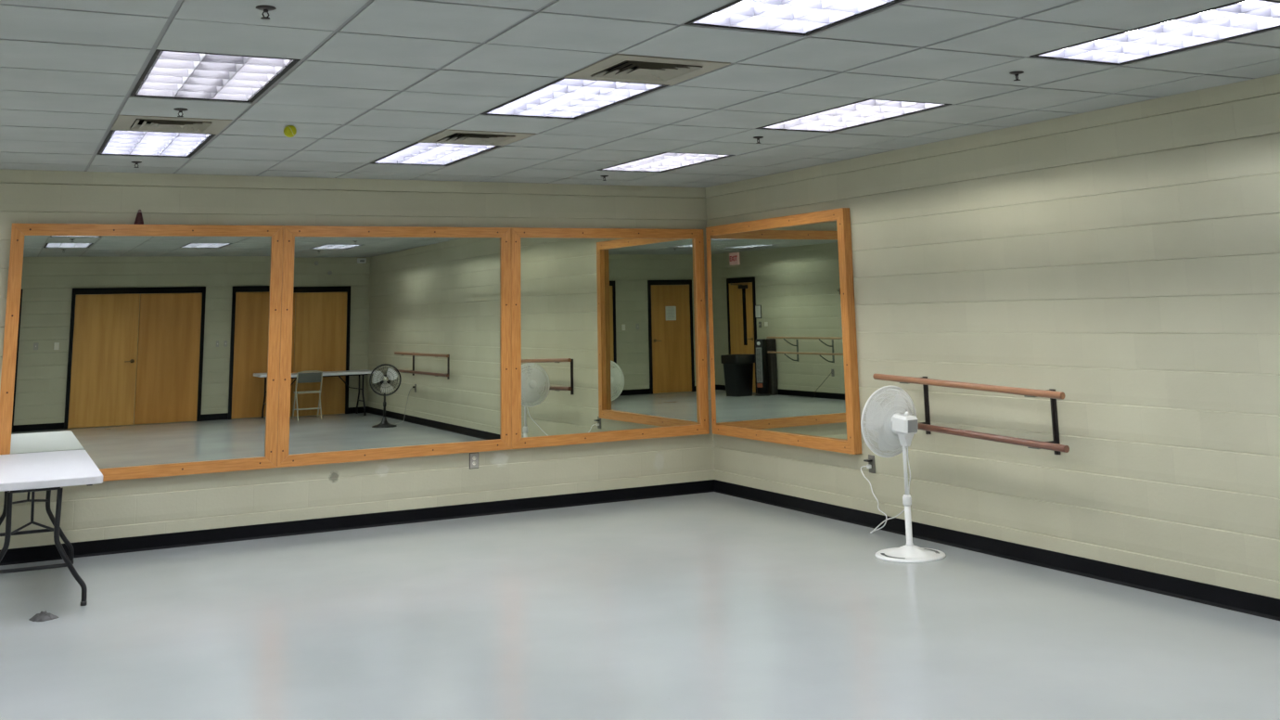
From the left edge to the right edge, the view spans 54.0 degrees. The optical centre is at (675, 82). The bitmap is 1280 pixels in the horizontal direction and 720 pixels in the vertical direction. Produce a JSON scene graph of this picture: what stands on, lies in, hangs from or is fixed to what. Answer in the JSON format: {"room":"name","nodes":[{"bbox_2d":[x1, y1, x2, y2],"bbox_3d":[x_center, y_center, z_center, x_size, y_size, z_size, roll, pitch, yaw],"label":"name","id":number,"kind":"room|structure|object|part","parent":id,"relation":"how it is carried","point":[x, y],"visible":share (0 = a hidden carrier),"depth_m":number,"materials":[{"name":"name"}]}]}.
{"room":"dance studio","nodes":[
{"label":"dance studio","id":0,"kind":"room"},
{"bbox_2d":[0,168,714,549],"bbox_3d":[-3.125,2.071,9.758,8.000,2.771,0.150,4,-12,-28],"label":"wall","id":1,"kind":"structure","parent":0,"point":[109,509],"depth_m":9.91,"materials":[{"name":"beige paint"}]},
{"bbox_2d":[0,223,283,481],"bbox_3d":[-3.890,1.962,9.247,1.884,1.824,0.056,4,-12,-28],"label":"wall mirror","id":2,"kind":"object","parent":1,"relation":"attached to","point":[149,351],"visible":0.85,"depth_m":9.22,"materials":[{"name":"orange mirror"}]},
{"bbox_3d":[-4.684,1.907,8.828,0.085,1.822,0.056,4,-12,-28],"label":"frame rail","id":3,"kind":"part","parent":2,"relation":"part of","materials":[{"name":"orange wood"}]},
{"bbox_2d":[134,209,143,224],"bbox_3d":[-4.004,1.003,9.370,0.068,0.112,0.068,4,-12,-28],"label":"cone","id":4,"kind":"object","parent":2,"relation":"on","point":[139,220],"visible":1,"depth_m":9.35,"materials":[{"name":"red plastic"}]},
{"bbox_3d":[-3.912,1.107,9.402,1.882,0.085,0.056,4,-12,-28],"label":"frame rail","id":5,"kind":"part","parent":2,"relation":"part of","materials":[{"name":"orange wood"}]},
{"bbox_3d":[-3.868,2.818,9.092,1.882,0.085,0.056,4,-12,-28],"label":"frame rail","id":6,"kind":"part","parent":2,"relation":"part of","materials":[{"name":"orange wood"}]},
{"bbox_3d":[-3.096,2.018,9.665,0.085,1.822,0.056,4,-12,-28],"label":"frame rail","id":7,"kind":"part","parent":2,"relation":"part of","materials":[{"name":"orange wood"}]},
{"bbox_2d":[0,479,714,565],"bbox_3d":[-3.052,3.369,9.448,7.700,0.103,0.016,4,-12,-28],"label":"baseboard","id":8,"kind":"structure","parent":1,"relation":"attached to","point":[134,544],"depth_m":9.70,"materials":[{"name":"black plastic"}]},
{"bbox_2d":[276,225,511,467],"bbox_3d":[-2.226,2.079,10.123,1.880,1.824,0.056,4,-12,-28],"label":"wall mirror","id":9,"kind":"object","parent":1,"relation":"attached to","point":[395,341],"visible":1,"depth_m":10.09,"materials":[{"name":"orange mirror"}]},
{"bbox_3d":[-3.019,2.023,9.706,0.085,1.822,0.056,4,-12,-28],"label":"frame rail","id":10,"kind":"part","parent":9,"relation":"part of","materials":[{"name":"orange wood"}]},
{"bbox_3d":[-2.204,2.934,9.968,1.878,0.085,0.056,4,-12,-28],"label":"frame rail","id":11,"kind":"part","parent":9,"relation":"part of","materials":[{"name":"orange wood"}]},
{"bbox_3d":[-2.248,1.223,10.278,1.878,0.085,0.056,4,-12,-28],"label":"frame rail","id":12,"kind":"part","parent":9,"relation":"part of","materials":[{"name":"orange wood"}]},
{"bbox_3d":[-1.434,2.134,10.541,0.085,1.822,0.056,4,-12,-28],"label":"frame rail","id":13,"kind":"part","parent":9,"relation":"part of","materials":[{"name":"orange wood"}]},
{"bbox_2d":[469,451,478,469],"bbox_3d":[-1.650,3.089,10.262,0.080,0.126,0.012,4,-12,-28],"label":"wall outlet","id":14,"kind":"object","parent":1,"relation":"attached to","point":[473,456],"visible":1,"depth_m":10.26,"materials":[{"name":"grey plastic"}]},
{"bbox_2d":[511,227,709,448],"bbox_3d":[-0.566,2.194,10.998,1.876,1.824,0.056,4,-12,-28],"label":"wall mirror","id":15,"kind":"object","parent":1,"relation":"attached to","point":[608,333],"visible":1,"depth_m":10.96,"materials":[{"name":"orange mirror"}]},
{"bbox_3d":[-1.357,2.139,10.581,0.085,1.822,0.056,4,-12,-28],"label":"frame rail","id":16,"kind":"part","parent":15,"relation":"part of","materials":[{"name":"orange wood"}]},
{"bbox_3d":[-0.588,1.339,11.153,1.874,0.085,0.056,4,-12,-28],"label":"frame rail","id":17,"kind":"part","parent":15,"relation":"part of","materials":[{"name":"orange wood"}]},
{"bbox_3d":[-0.544,3.050,10.842,1.874,0.085,0.056,4,-12,-28],"label":"frame rail","id":18,"kind":"part","parent":15,"relation":"part of","materials":[{"name":"orange wood"}]},
{"bbox_3d":[0.225,2.249,11.414,0.085,1.822,0.056,4,-12,-28],"label":"frame rail","id":19,"kind":"part","parent":15,"relation":"part of","materials":[{"name":"orange wood"}]},
{"bbox_2d":[0,491,1279,719],"bbox_3d":[-0.078,2.394,3.931,8.000,0.100,13.000,4,-12,-28],"label":"floor","id":20,"kind":"structure","parent":0,"point":[712,605],"depth_m":6.37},
{"bbox_2d":[28,610,58,621],"bbox_3d":[-3.520,2.967,7.001,0.110,0.044,0.129,-10,-13,39],"label":"scrap","id":21,"kind":"object","parent":20,"relation":"on","point":[43,616],"visible":1,"depth_m":6.97,"materials":[{"name":"grey"}]},
{"bbox_2d":[0,449,102,605],"bbox_3d":[-4.064,2.788,7.888,0.700,0.740,1.830,4,-12,-28],"label":"folding table","id":22,"kind":"object","parent":20,"relation":"on","point":[29,472],"visible":1,"depth_m":7.42,"materials":[{"name":"white plastic"}]},
{"bbox_3d":[-4.593,2.928,8.428,0.194,0.656,0.028,4,-12,-28],"label":"leg","id":23,"kind":"part","parent":22,"relation":"part of","materials":[{"name":"black metal"}]},
{"bbox_3d":[-3.900,2.677,7.144,0.194,0.656,0.028,4,-12,-28],"label":"leg","id":24,"kind":"part","parent":22,"relation":"part of","materials":[{"name":"black metal"}]},
{"bbox_3d":[-4.226,2.953,8.621,0.194,0.656,0.028,4,-12,-28],"label":"leg","id":25,"kind":"part","parent":22,"relation":"part of","materials":[{"name":"black metal"}]},
{"bbox_3d":[-3.533,2.702,7.338,0.194,0.656,0.028,4,-12,-28],"label":"leg","id":26,"kind":"part","parent":22,"relation":"part of","materials":[{"name":"black metal"}]},
{"bbox_2d":[860,384,945,562],"bbox_3d":[1.371,2.616,8.619,0.488,1.077,1.288,1,-11,-16],"label":"pedestal fan","id":27,"kind":"object","parent":20,"relation":"on","point":[894,427],"visible":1,"depth_m":8.28,"materials":[{"name":"white plastic"}]},
{"bbox_3d":[1.339,2.211,8.355,0.182,0.188,0.048,7,-13,-38],"label":"fan blade","id":28,"kind":"part","parent":27,"relation":"part of","materials":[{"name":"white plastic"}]},
{"bbox_3d":[1.490,2.807,8.711,0.104,0.728,1.073,0,-10,-10],"label":"power cord","id":29,"kind":"part","parent":27,"relation":"part of","materials":[{"name":"white plastic"}]},
{"bbox_2d":[863,387,914,455],"bbox_3d":[1.403,2.271,8.443,0.455,0.455,0.098,4,-7,-30],"label":"grille","id":30,"kind":"object","parent":27,"relation":"attached to","point":[869,404],"depth_m":8.38,"materials":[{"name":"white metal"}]},
{"bbox_3d":[1.450,2.377,8.399,0.207,0.166,0.046,2,-11,-19],"label":"fan blade","id":31,"kind":"part","parent":27,"relation":"part of","materials":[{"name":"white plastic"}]},
{"bbox_3d":[1.514,2.188,8.467,0.172,0.196,0.054,4,-7,-30],"label":"fan blade","id":32,"kind":"part","parent":27,"relation":"part of","materials":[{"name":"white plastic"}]},
{"bbox_2d":[908,419,917,433],"bbox_3d":[1.545,2.243,8.197,0.080,0.080,0.004,4,-7,-30],"label":"motor housing","id":33,"kind":"object","parent":27,"relation":"attached to","point":[912,424],"depth_m":8.20,"materials":[{"name":"white plastic"}]},
{"bbox_2d":[0,0,1279,187],"bbox_3d":[-0.153,-0.503,4.456,8.000,0.352,13.000,4,-12,-28],"label":"ceiling","id":34,"kind":"structure","parent":0,"point":[372,80],"depth_m":6.12,"materials":[{"name":"tile"}]},
{"bbox_2d":[130,161,141,167],"bbox_3d":[-3.772,0.574,8.778,0.072,0.042,0.072,-8,-12,33],"label":"sprinkler","id":35,"kind":"object","parent":34,"relation":"attached to","point":[135,162],"visible":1,"depth_m":8.77,"materials":[{"name":"metal"}]},
{"bbox_2d":[96,129,215,157],"bbox_3d":[-3.329,0.329,8.011,0.586,0.139,1.195,4,-12,-28],"label":"ceiling light","id":36,"kind":"object","parent":34,"relation":"attached to","point":[122,143],"visible":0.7,"depth_m":8.06,"materials":[{"name":"white plastic"}]},
{"bbox_2d":[110,114,232,134],"bbox_3d":[-2.901,0.189,7.215,0.588,0.128,0.588,4,-12,-28],"label":"ceiling vent","id":37,"kind":"object","parent":34,"relation":"in","point":[123,122],"visible":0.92,"depth_m":7.22,"materials":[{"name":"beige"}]},
{"bbox_2d":[173,107,188,116],"bbox_3d":[-2.629,0.161,6.664,0.072,0.042,0.072,-8,-12,33],"label":"sprinkler","id":38,"kind":"object","parent":34,"relation":"attached to","point":[179,109],"visible":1,"depth_m":6.65,"materials":[{"name":"metal"}]},
{"bbox_2d":[129,49,300,102],"bbox_3d":[-2.187,-0.084,5.896,0.586,0.139,1.195,4,-12,-28],"label":"ceiling light","id":39,"kind":"object","parent":34,"relation":"attached to","point":[169,73],"visible":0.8,"depth_m":5.91,"materials":[{"name":"white plastic"}]},
{"bbox_2d":[256,5,276,19],"bbox_3d":[-1.487,-0.252,4.550,0.072,0.042,0.072,-8,-12,33],"label":"sprinkler","id":40,"kind":"object","parent":34,"relation":"attached to","point":[265,8],"visible":1,"depth_m":4.54,"materials":[{"name":"metal"}]},
{"bbox_2d":[283,125,296,137],"bbox_3d":[-2.259,0.284,7.351,0.072,0.072,0.072,0,-10,-6],"label":"tennis ball","id":41,"kind":"object","parent":34,"relation":"attached to","point":[289,131],"visible":1,"depth_m":7.33,"materials":[{"name":"yellow fabric"}]},
{"bbox_2d":[370,141,501,166],"bbox_3d":[-1.714,0.442,8.861,0.586,0.139,1.195,4,-12,-28],"label":"ceiling light","id":42,"kind":"object","parent":34,"relation":"attached to","point":[416,153],"visible":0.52,"depth_m":8.92,"materials":[{"name":"white plastic"}]},
{"bbox_2d":[417,128,536,145],"bbox_3d":[-1.286,0.301,8.066,0.588,0.128,0.588,4,-12,-28],"label":"ceiling vent","id":43,"kind":"object","parent":34,"relation":"in","point":[445,136],"visible":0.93,"depth_m":8.05,"materials":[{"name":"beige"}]},
{"bbox_2d":[481,76,668,119],"bbox_3d":[-0.572,0.029,6.747,0.586,0.139,1.195,4,-12,-28],"label":"ceiling light","id":44,"kind":"object","parent":34,"relation":"attached to","point":[563,97],"visible":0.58,"depth_m":6.77,"materials":[{"name":"white plastic"}]},
{"bbox_2d":[563,53,730,85],"bbox_3d":[-0.143,-0.112,5.952,0.588,0.128,0.588,4,-12,-28],"label":"ceiling vent","id":45,"kind":"object","parent":34,"relation":"in","point":[617,67],"visible":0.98,"depth_m":5.93,"materials":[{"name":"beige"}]},
{"bbox_2d":[596,152,735,172],"bbox_3d":[-0.100,0.555,9.712,0.586,0.139,1.195,4,-12,-28],"label":"ceiling light","id":46,"kind":"object","parent":34,"relation":"attached to","point":[665,161],"visible":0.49,"depth_m":9.77,"materials":[{"name":"white plastic"}]},
{"bbox_2d":[753,136,763,143],"bbox_3d":[0.547,0.383,8.337,0.072,0.042,0.072,-8,-12,33],"label":"sprinkler","id":47,"kind":"object","parent":34,"relation":"attached to","point":[756,137],"visible":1,"depth_m":8.33,"materials":[{"name":"metal"}]},
{"bbox_2d":[684,0,905,36],"bbox_3d":[0.570,-0.384,4.633,0.586,0.139,1.195,4,-12,-28],"label":"ceiling light","id":48,"kind":"object","parent":34,"relation":"attached to","point":[806,18],"visible":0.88,"depth_m":4.99,"materials":[{"name":"white plastic"}]},
{"bbox_2d":[755,98,951,132],"bbox_3d":[1.043,0.142,7.598,0.586,0.139,1.195,4,-12,-28],"label":"ceiling light","id":49,"kind":"object","parent":34,"relation":"attached to","point":[870,110],"visible":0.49,"depth_m":7.62,"materials":[{"name":"white plastic"}]},
{"bbox_2d":[1009,71,1023,81],"bbox_3d":[1.689,-0.030,6.223,0.072,0.042,0.072,-8,-12,33],"label":"sprinkler","id":50,"kind":"object","parent":34,"relation":"attached to","point":[1016,73],"visible":1,"depth_m":6.21,"materials":[{"name":"metal"}]},
{"bbox_2d":[1029,0,1279,64],"bbox_3d":[2.185,-0.271,5.484,0.586,0.139,1.195,4,-12,-28],"label":"ceiling light","id":51,"kind":"object","parent":34,"relation":"attached to","point":[1243,18],"visible":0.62,"depth_m":5.55,"materials":[{"name":"white plastic"}]},
{"bbox_2d":[705,74,1279,599],"bbox_3d":[3.351,1.224,6.013,0.150,2.771,12.700,4,-12,-28],"label":"wall","id":52,"kind":"structure","parent":0,"point":[1122,261],"depth_m":7.55,"materials":[{"name":"beige paint"}]},
{"bbox_2d":[705,207,861,454],"bbox_3d":[0.832,2.050,10.451,0.069,1.832,2.150,4,-12,-28],"label":"wall mirror","id":53,"kind":"object","parent":52,"relation":"attached to","point":[782,326],"visible":1,"depth_m":10.31,"materials":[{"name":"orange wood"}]},
{"bbox_3d":[0.348,2.225,11.347,0.069,1.830,0.085,4,-12,-28],"label":"frame rail","id":54,"kind":"part","parent":53,"relation":"part of","materials":[{"name":"orange wood"}]},
{"bbox_3d":[0.810,1.191,10.607,0.069,0.085,2.148,4,-12,-28],"label":"frame rail","id":55,"kind":"part","parent":53,"relation":"part of","materials":[{"name":"orange wood"}]},
{"bbox_3d":[0.854,2.909,10.296,0.069,0.085,2.148,4,-12,-28],"label":"frame rail","id":56,"kind":"part","parent":53,"relation":"part of","materials":[{"name":"orange wood"}]},
{"bbox_3d":[1.316,1.875,9.556,0.069,1.830,0.085,4,-12,-28],"label":"frame rail","id":57,"kind":"part","parent":53,"relation":"part of","materials":[{"name":"orange wood"}]},
{"bbox_2d":[868,454,875,473],"bbox_3d":[1.441,2.811,9.255,0.012,0.125,0.075,4,-12,-28],"label":"wall outlet","id":58,"kind":"object","parent":52,"relation":"attached to","point":[873,469],"visible":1,"depth_m":9.24,"materials":[{"name":"grey"}]},
{"bbox_2d":[872,372,1069,454],"bbox_3d":[1.931,2.151,8.204,0.206,0.444,1.816,4,-12,-28],"label":"ballet barre","id":59,"kind":"object","parent":52,"relation":"attached to","point":[1055,445],"visible":0.88,"depth_m":7.92,"materials":[{"name":"brown wood"}]},
{"bbox_3d":[1.854,1.974,8.197,0.043,0.095,1.816,4,-12,-28],"label":"handrail","id":60,"kind":"part","parent":59,"relation":"part of","materials":[{"name":"brown wood"}]},
{"bbox_3d":[1.862,2.272,8.143,0.043,0.095,1.816,4,-12,-28],"label":"handrail","id":61,"kind":"part","parent":59,"relation":"part of","materials":[{"name":"red wood"}]},
{"bbox_2d":[714,479,1279,621],"bbox_3d":[3.312,2.531,5.736,0.016,0.103,12.700,4,-12,-28],"label":"baseboard","id":62,"kind":"structure","parent":52,"relation":"attached to","point":[1233,599],"depth_m":7.72,"materials":[{"name":"black plastic"}]}
]}

